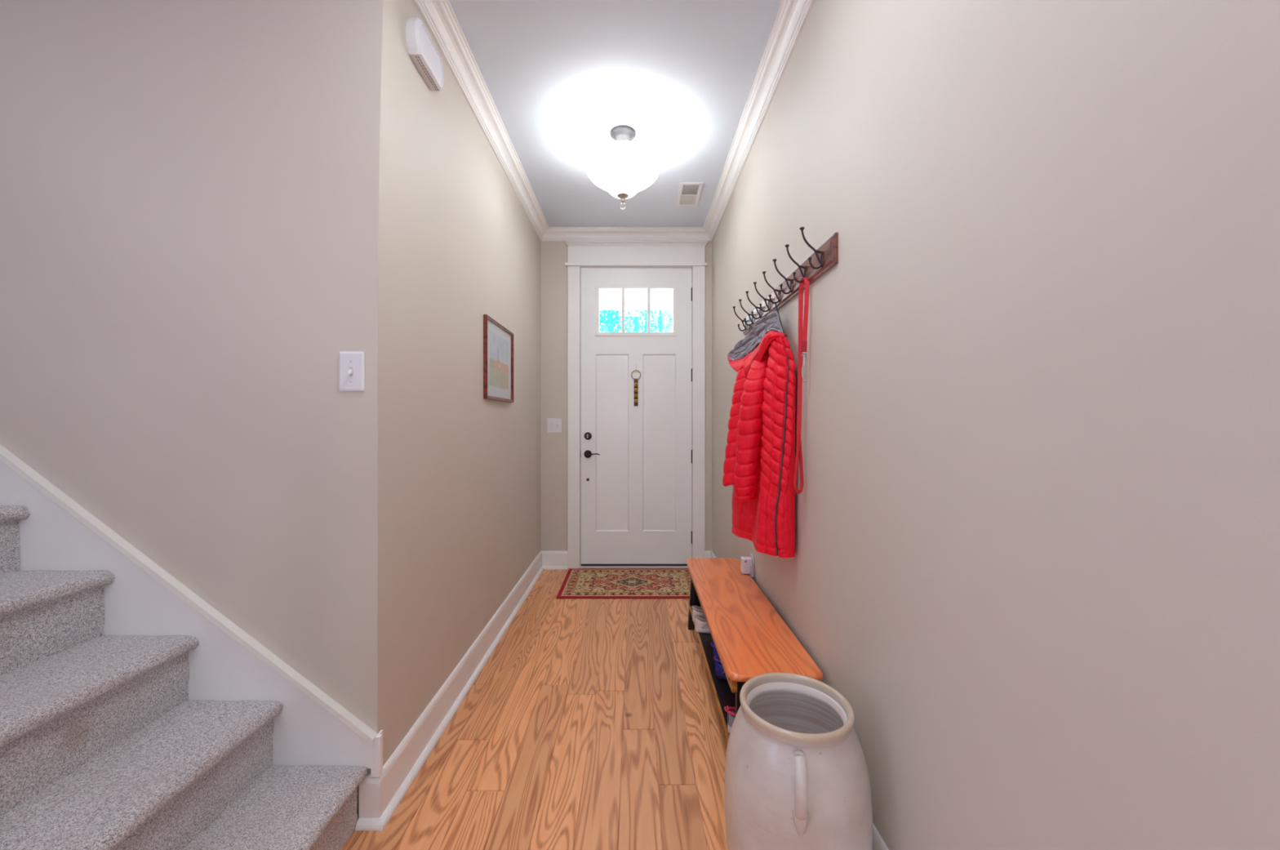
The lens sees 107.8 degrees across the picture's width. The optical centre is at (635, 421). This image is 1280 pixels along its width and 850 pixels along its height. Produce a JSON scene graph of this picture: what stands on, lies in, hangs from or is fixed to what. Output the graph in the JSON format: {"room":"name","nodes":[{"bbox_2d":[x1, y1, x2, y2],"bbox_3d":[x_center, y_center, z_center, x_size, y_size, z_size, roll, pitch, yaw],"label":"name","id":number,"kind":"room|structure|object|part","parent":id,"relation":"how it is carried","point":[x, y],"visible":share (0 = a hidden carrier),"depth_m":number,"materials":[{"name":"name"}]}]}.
{"room":"entrance hallway","nodes":[
{"label":"entrance hallway","id":0,"kind":"room"},
{"bbox_2d":[0,0,382,819],"bbox_3d":[-2.389,-0.186,1.490,3.223,2.782,0.166,0,0,0],"label":"wall","id":1,"kind":"structure","parent":0,"point":[189,188],"depth_m":1.41,"materials":[{"name":"beige paint"}]},
{"bbox_2d":[0,460,374,768],"bbox_3d":[-1.990,0.067,1.399,2.421,1.937,0.016,0,0,0],"label":"trim","id":2,"kind":"structure","parent":1,"relation":"attached to","point":[51,538],"depth_m":1.39,"materials":[{"name":"white paint"}]},
{"bbox_2d":[0,444,377,746],"bbox_3d":[-1.988,0.021,1.394,2.424,1.879,0.026,0,0,0],"label":"trim","id":3,"kind":"structure","parent":1,"relation":"attached to","point":[8,458],"depth_m":1.39,"materials":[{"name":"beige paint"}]},
{"bbox_2d":[338,351,364,391],"bbox_3d":[-0.853,-0.150,1.397,0.076,0.120,0.019,0,0,0],"label":"light switch","id":4,"kind":"object","parent":1,"relation":"attached to","point":[351,364],"visible":1,"depth_m":1.40,"materials":[{"name":"white plastic"}]},
{"bbox_2d":[355,773,382,830],"bbox_3d":[-0.784,1.134,1.391,0.081,0.142,0.033,0,0,0],"label":"baseboard","id":5,"kind":"structure","parent":1,"relation":"attached to","point":[369,819],"depth_m":1.39,"materials":[{"name":"white wood"}]},
{"bbox_2d":[377,0,540,765],"bbox_3d":[-0.837,-0.186,2.619,0.120,2.782,2.423,0,0,0],"label":"wall","id":6,"kind":"structure","parent":0,"point":[459,468],"depth_m":1.88,"materials":[{"name":"beige paint"}]},
{"bbox_2d":[370,729,382,777],"bbox_3d":[-0.776,1.003,1.410,0.028,0.120,0.034,0,0,0],"label":"trim","id":7,"kind":"structure","parent":6,"relation":"attached to","point":[376,771],"depth_m":1.39,"materials":[{"name":"white wood"}]},
{"bbox_2d":[405,17,444,90],"bbox_3d":[-0.756,-1.321,1.689,0.042,0.128,0.222,0,0,0],"label":"door chime","id":8,"kind":"object","parent":6,"relation":"attached to","point":[422,51],"visible":1,"depth_m":1.65,"materials":[{"name":"white plastic"}]},
{"bbox_2d":[378,551,543,829],"bbox_3d":[-0.760,1.134,2.602,0.033,0.142,2.456,0,0,0],"label":"baseboard","id":9,"kind":"structure","parent":6,"relation":"attached to","point":[404,764],"depth_m":1.85,"materials":[{"name":"white wood"}]},
{"bbox_2d":[413,0,549,240],"bbox_3d":[-0.734,-1.518,2.638,0.087,0.079,2.385,0,0,0],"label":"trim","id":10,"kind":"structure","parent":6,"relation":"attached to","point":[439,15],"depth_m":2.17,"materials":[{"name":"white wood"}]},
{"bbox_2d":[483,314,513,402],"bbox_3d":[-0.766,-0.332,2.646,0.021,0.430,0.519,0,0,0],"label":"framed picture","id":11,"kind":"object","parent":6,"relation":"attached to","point":[498,340],"visible":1,"depth_m":2.60,"materials":[{"name":"brown wood"}]},
{"bbox_2d":[489,330,508,389],"bbox_3d":[-0.769,-0.337,2.646,0.001,0.290,0.369,0,0,0],"label":"print","id":12,"kind":"object","parent":11,"relation":"attached to","point":[499,347],"depth_m":2.64},
{"bbox_2d":[341,568,728,849],"bbox_3d":[-1.685,1.255,0.335,4.829,0.100,7.270,0,0,0],"label":"floor","id":13,"kind":"structure","parent":0,"point":[590,723],"depth_m":1.73,"materials":[{"name":"brown wood"}]},
{"bbox_2d":[0,505,367,849],"bbox_3d":[-1.825,0.435,0.918,2.059,1.539,0.946,0,0,0],"label":"staircase","id":14,"kind":"structure","parent":13,"relation":"on","point":[104,745],"depth_m":1.18,"materials":[{"name":"grey carpet"}]},
{"bbox_2d":[555,568,690,598],"bbox_3d":[-0.024,1.201,3.484,1.030,0.007,0.628,0,0,0],"label":"entry rug","id":15,"kind":"object","parent":13,"relation":"on","point":[578,583],"visible":0.93,"depth_m":3.45,"materials":[{"name":"multicoloured fabric"}]},
{"bbox_2d":[685,557,822,741],"bbox_3d":[0.455,1.009,2.137,0.312,0.392,1.296,0,0,0],"label":"bench","id":16,"kind":"object","parent":13,"relation":"on","point":[751,639],"visible":0.73,"depth_m":1.87,"materials":[{"name":"brown wood"}]},
{"bbox_3d":[0.327,1.020,2.715,0.042,0.370,0.040,0,0,0],"label":"leg","id":17,"kind":"part","parent":16,"relation":"part of","materials":[{"name":"black paint"}]},
{"bbox_2d":[691,605,704,622],"bbox_3d":[0.436,1.021,2.496,0.270,0.086,0.100,0,0,-2],"label":"sneaker","id":18,"kind":"object","parent":16,"relation":"on","point":[695,611],"visible":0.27,"depth_m":2.47,"materials":[{"name":"white fabric"}]},
{"bbox_2d":[694,614,711,633],"bbox_3d":[0.436,1.021,2.383,0.270,0.086,0.100,0,0,-3],"label":"sneaker","id":19,"kind":"object","parent":16,"relation":"on","point":[701,625],"visible":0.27,"depth_m":2.35,"materials":[{"name":"white fabric"}]},
{"bbox_2d":[690,604,735,735],"bbox_3d":[0.448,1.072,2.137,0.258,0.014,1.226,0,0,0],"label":"shoe shelf","id":20,"kind":"object","parent":16,"relation":"attached to","point":[723,695],"depth_m":1.90,"materials":[{"name":"black paint"}]},
{"bbox_2d":[710,641,719,662],"bbox_3d":[0.470,1.019,2.078,0.278,0.090,0.100,0,0,-6],"label":"sneaker","id":21,"kind":"object","parent":16,"relation":"on","point":[715,653],"visible":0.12,"depth_m":2.06,"materials":[{"name":"blue fabric"}]},
{"bbox_2d":[714,655,727,679],"bbox_3d":[0.465,1.021,1.942,0.270,0.086,0.100,0,0,6],"label":"sneaker","id":22,"kind":"object","parent":16,"relation":"on","point":[719,671],"visible":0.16,"depth_m":1.93,"materials":[{"name":"blue fabric"}]},
{"bbox_2d":[724,705,735,733],"bbox_3d":[0.443,1.019,1.613,0.278,0.090,0.100,0,0,-6],"label":"sneaker","id":23,"kind":"object","parent":16,"relation":"on","point":[731,711],"visible":0.17,"depth_m":1.59,"materials":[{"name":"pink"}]},
{"bbox_2d":[724,672,872,849],"bbox_3d":[0.410,0.961,1.200,0.356,0.488,0.356,0,0,-39],"label":"stoneware crock","id":24,"kind":"object","parent":13,"relation":"on","point":[797,777],"visible":1,"depth_m":1.08,"materials":[{"name":"beige ceramic"}]},
{"bbox_3d":[0.366,0.815,1.033,0.035,0.141,0.075,0,0,7],"label":"handle","id":25,"kind":"part","parent":24,"relation":"part of","materials":[{"name":"beige ceramic"}]},
{"bbox_2d":[448,0,782,226],"bbox_3d":[-1.685,-1.617,0.325,4.869,0.120,7.290,0,0,0],"label":"ceiling","id":26,"kind":"structure","parent":0,"point":[558,75],"depth_m":2.17,"materials":[{"name":"white paint"}]},
{"bbox_2d":[585,124,660,208],"bbox_3d":[-0.067,-1.351,2.520,0.407,0.411,0.407,0,0,0],"label":"ceiling light","id":27,"kind":"object","parent":26,"relation":"attached to","point":[623,167],"visible":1,"depth_m":2.42,"materials":[{"name":"white glass"}]},
{"bbox_3d":[-0.067,-1.310,2.520,0.407,0.190,0.407,0,0,0],"label":"lamp shade","id":28,"kind":"part","parent":27,"relation":"part of","materials":[{"name":"white glass"}]},
{"bbox_2d":[675,182,703,205],"bbox_3d":[0.368,-1.553,3.200,0.156,0.008,0.328,0,0,0],"label":"ceiling vent","id":29,"kind":"object","parent":26,"relation":"in","point":[689,193],"visible":1,"depth_m":3.18,"materials":[{"name":"white plastic"}]},
{"bbox_3d":[0.368,-1.552,3.270,0.104,0.008,0.124,0,0,0],"label":"louvre panel","id":30,"kind":"part","parent":29,"relation":"part of","materials":[{"name":"white metal"}]},
{"bbox_3d":[0.368,-1.552,3.130,0.104,0.008,0.124,0,0,0],"label":"louvre panel","id":31,"kind":"part","parent":29,"relation":"part of","materials":[{"name":"white metal"}]},
{"bbox_2d":[540,240,711,551],"bbox_3d":[-0.074,-0.176,3.900,1.646,2.762,0.140,0,0,0],"label":"wall","id":32,"kind":"structure","parent":0,"point":[553,254],"depth_m":3.83,"materials":[{"name":"beige paint"}]},
{"bbox_2d":[546,417,561,432],"bbox_3d":[-0.664,0.036,3.821,0.122,0.122,0.019,0,0,0],"label":"light switch","id":33,"kind":"object","parent":32,"relation":"attached to","point":[553,424],"visible":1,"depth_m":3.82,"materials":[{"name":"white plastic"}]},
{"bbox_2d":[541,551,568,568],"bbox_3d":[-0.665,1.134,3.813,0.224,0.142,0.033,0,0,0],"label":"baseboard","id":34,"kind":"structure","parent":32,"relation":"attached to","point":[550,559],"depth_m":3.81,"materials":[{"name":"white wood"}]},
{"bbox_2d":[567,266,580,568],"bbox_3d":[-0.502,-0.031,3.881,0.101,2.472,0.139,0,0,0],"label":"trim","id":35,"kind":"structure","parent":32,"relation":"attached to","point":[573,272],"depth_m":3.81,"materials":[{"name":"white wood"}]},
{"bbox_2d":[541,226,711,240],"bbox_3d":[-0.074,-1.518,3.787,1.406,0.079,0.087,0,0,0],"label":"trim","id":36,"kind":"structure","parent":32,"relation":"attached to","point":[553,233],"depth_m":3.79,"materials":[{"name":"white wood"}]},
{"bbox_2d":[578,565,688,568],"bbox_3d":[0.008,1.196,3.880,0.938,0.017,0.160,0,0,0],"label":"trim","id":37,"kind":"structure","parent":32,"relation":"attached to","point":[580,566],"depth_m":3.81,"materials":[{"name":"wood"}]},
{"bbox_2d":[580,267,692,565],"bbox_3d":[0.010,-0.038,3.829,0.931,2.452,0.107,0,0,0],"label":"door","id":38,"kind":"structure","parent":32,"relation":"in","point":[636,461],"depth_m":3.84,"materials":[{"name":"white paint"}]},
{"bbox_3d":[-0.390,0.269,3.813,0.064,0.064,0.050,0,0,0],"label":"lever handle","id":39,"kind":"part","parent":38,"relation":"part of","materials":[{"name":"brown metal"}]},
{"bbox_2d":[631,364,640,405],"bbox_3d":[0.005,-0.295,3.818,0.080,0.339,0.039,0,0,0],"label":"hanger","id":40,"kind":"object","parent":38,"relation":"hanging from","point":[636,380],"visible":1,"depth_m":3.83,"materials":[{"name":"gold metal"}]},
{"bbox_2d":[563,239,709,267],"bbox_3d":[0.008,-1.372,3.865,1.180,0.210,0.170,0,0,0],"label":"trim","id":41,"kind":"structure","parent":32,"relation":"attached to","point":[583,253],"depth_m":3.81,"materials":[{"name":"white wood"}]},
{"bbox_2d":[692,266,705,557],"bbox_3d":[0.518,-0.031,3.881,0.101,2.472,0.139,0,0,0],"label":"trim","id":42,"kind":"structure","parent":32,"relation":"attached to","point":[698,272],"depth_m":3.81,"materials":[{"name":"white wood"}]},
{"bbox_2d":[705,551,711,557],"bbox_3d":[0.599,1.134,3.813,0.060,0.142,0.033,0,0,0],"label":"baseboard","id":43,"kind":"structure","parent":32,"relation":"attached to","point":[707,553],"depth_m":3.81,"materials":[{"name":"white wood"}]},
{"bbox_2d":[711,0,1279,849],"bbox_3d":[0.689,-0.176,0.315,0.120,2.762,7.030,0,0,0],"label":"wall","id":44,"kind":"structure","parent":0,"point":[1035,566],"depth_m":0.74,"materials":[{"name":"beige paint"}]},
{"bbox_2d":[740,555,753,577],"bbox_3d":[0.595,0.773,2.486,0.056,0.093,0.072,0,0,0],"label":"plug","id":45,"kind":"object","parent":44,"relation":"attached to","point":[746,562],"visible":1,"depth_m":2.47,"materials":[{"name":"white plastic"}]},
{"bbox_2d":[750,552,754,578],"bbox_3d":[0.626,0.774,2.500,0.006,0.118,0.070,0,0,0],"label":"wall outlet","id":46,"kind":"object","parent":44,"relation":"attached to","point":[751,554],"visible":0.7,"depth_m":2.47,"materials":[{"name":"white plastic"}]},
{"bbox_2d":[702,0,814,240],"bbox_3d":[0.586,-1.518,0.315,0.087,0.079,7.030,0,0,0],"label":"trim","id":47,"kind":"structure","parent":44,"relation":"attached to","point":[791,17],"depth_m":2.17,"materials":[{"name":"white wood"}]},
{"bbox_2d":[733,226,838,335],"bbox_3d":[0.582,-0.561,2.054,0.094,0.140,1.216,0,0,0],"label":"coat rack","id":48,"kind":"object","parent":44,"relation":"attached to","point":[825,257],"visible":1,"depth_m":1.76,"materials":[{"name":"brown wood"}]},
{"bbox_2d":[722,302,795,557],"bbox_3d":[0.513,0.007,2.092,0.222,1.024,0.663,0,0,-2],"label":"coat","id":49,"kind":"object","parent":48,"relation":"hanging from","point":[759,464],"visible":1,"depth_m":1.87,"materials":[{"name":"fabric"}]},
{"bbox_2d":[727,310,784,376],"bbox_3d":[0.531,-0.334,2.123,0.133,0.270,0.601,0,0,0],"label":"hood","id":50,"kind":"object","parent":49,"relation":"attached to","point":[765,341],"depth_m":1.97,"materials":[{"name":"grey fabric"}]},
{"bbox_2d":[793,276,808,493],"bbox_3d":[0.598,-0.127,1.671,0.046,0.777,0.053,0,0,-31],"label":"leash","id":51,"kind":"object","parent":48,"relation":"hanging from","point":[802,318],"visible":1,"depth_m":1.69,"materials":[{"name":"red fabric"}]},
{"bbox_2d":[710,551,888,849],"bbox_3d":[0.613,1.134,0.315,0.033,0.142,7.030,0,0,0],"label":"baseboard","id":52,"kind":"structure","parent":44,"relation":"attached to","point":[878,843],"depth_m":1.20,"materials":[{"name":"white wood"}]},
{"label":"outside","id":53,"kind":"structure","parent":0,"visible":0},
{"bbox_3d":[0.000,1.405,31.990,12.000,0.100,56.020,0,0,0],"label":"ground","id":54,"kind":"structure","parent":53,"visible":0},
{"bbox_2d":[599,310,644,332],"bbox_3d":[-0.971,-3.663,26.237,3.590,10.037,5.175,0,0,0],"label":"tree","id":55,"kind":"object","parent":54,"relation":"on","point":[630,326],"visible":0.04,"depth_m":26.24,"materials":[{"name":"green plant"}]},
{"bbox_2d":[599,310,652,332],"bbox_3d":[-0.875,-1.548,10.569,2.954,5.812,3.485,0,0,0],"label":"tree","id":56,"kind":"object","parent":54,"relation":"on","point":[613,317],"visible":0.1,"depth_m":10.36,"materials":[{"name":"green plant"}]},
{"bbox_2d":[599,310,669,332],"bbox_3d":[-0.126,-2.142,14.745,3.341,6.998,3.123,0,0,32],"label":"tree","id":57,"kind":"object","parent":54,"relation":"on","point":[637,317],"visible":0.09,"depth_m":14.51,"materials":[{"name":"green plant"}]},
{"bbox_2d":[624,310,672,332],"bbox_3d":[0.570,-3.010,18.610,3.547,8.733,3.972,0,0,0],"label":"tree","id":58,"kind":"object","parent":54,"relation":"on","point":[658,320],"visible":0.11,"depth_m":18.42,"materials":[{"name":"green plant"}]},
{"bbox_2d":[631,310,672,332],"bbox_3d":[0.998,-3.361,22.533,3.713,9.434,3.806,0,0,-44],"label":"tree","id":59,"kind":"object","parent":54,"relation":"on","point":[660,329],"visible":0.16,"depth_m":22.25,"materials":[{"name":"green plant"}]},
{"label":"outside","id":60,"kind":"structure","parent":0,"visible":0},
{"bbox_2d":[599,289,672,310],"bbox_3d":[0.000,-1.653,5.055,8.000,0.385,2.130,0,0,0],"label":"sky","id":61,"kind":"structure","parent":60,"point":[609,300],"depth_m":5.90,"materials":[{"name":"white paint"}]}
]}

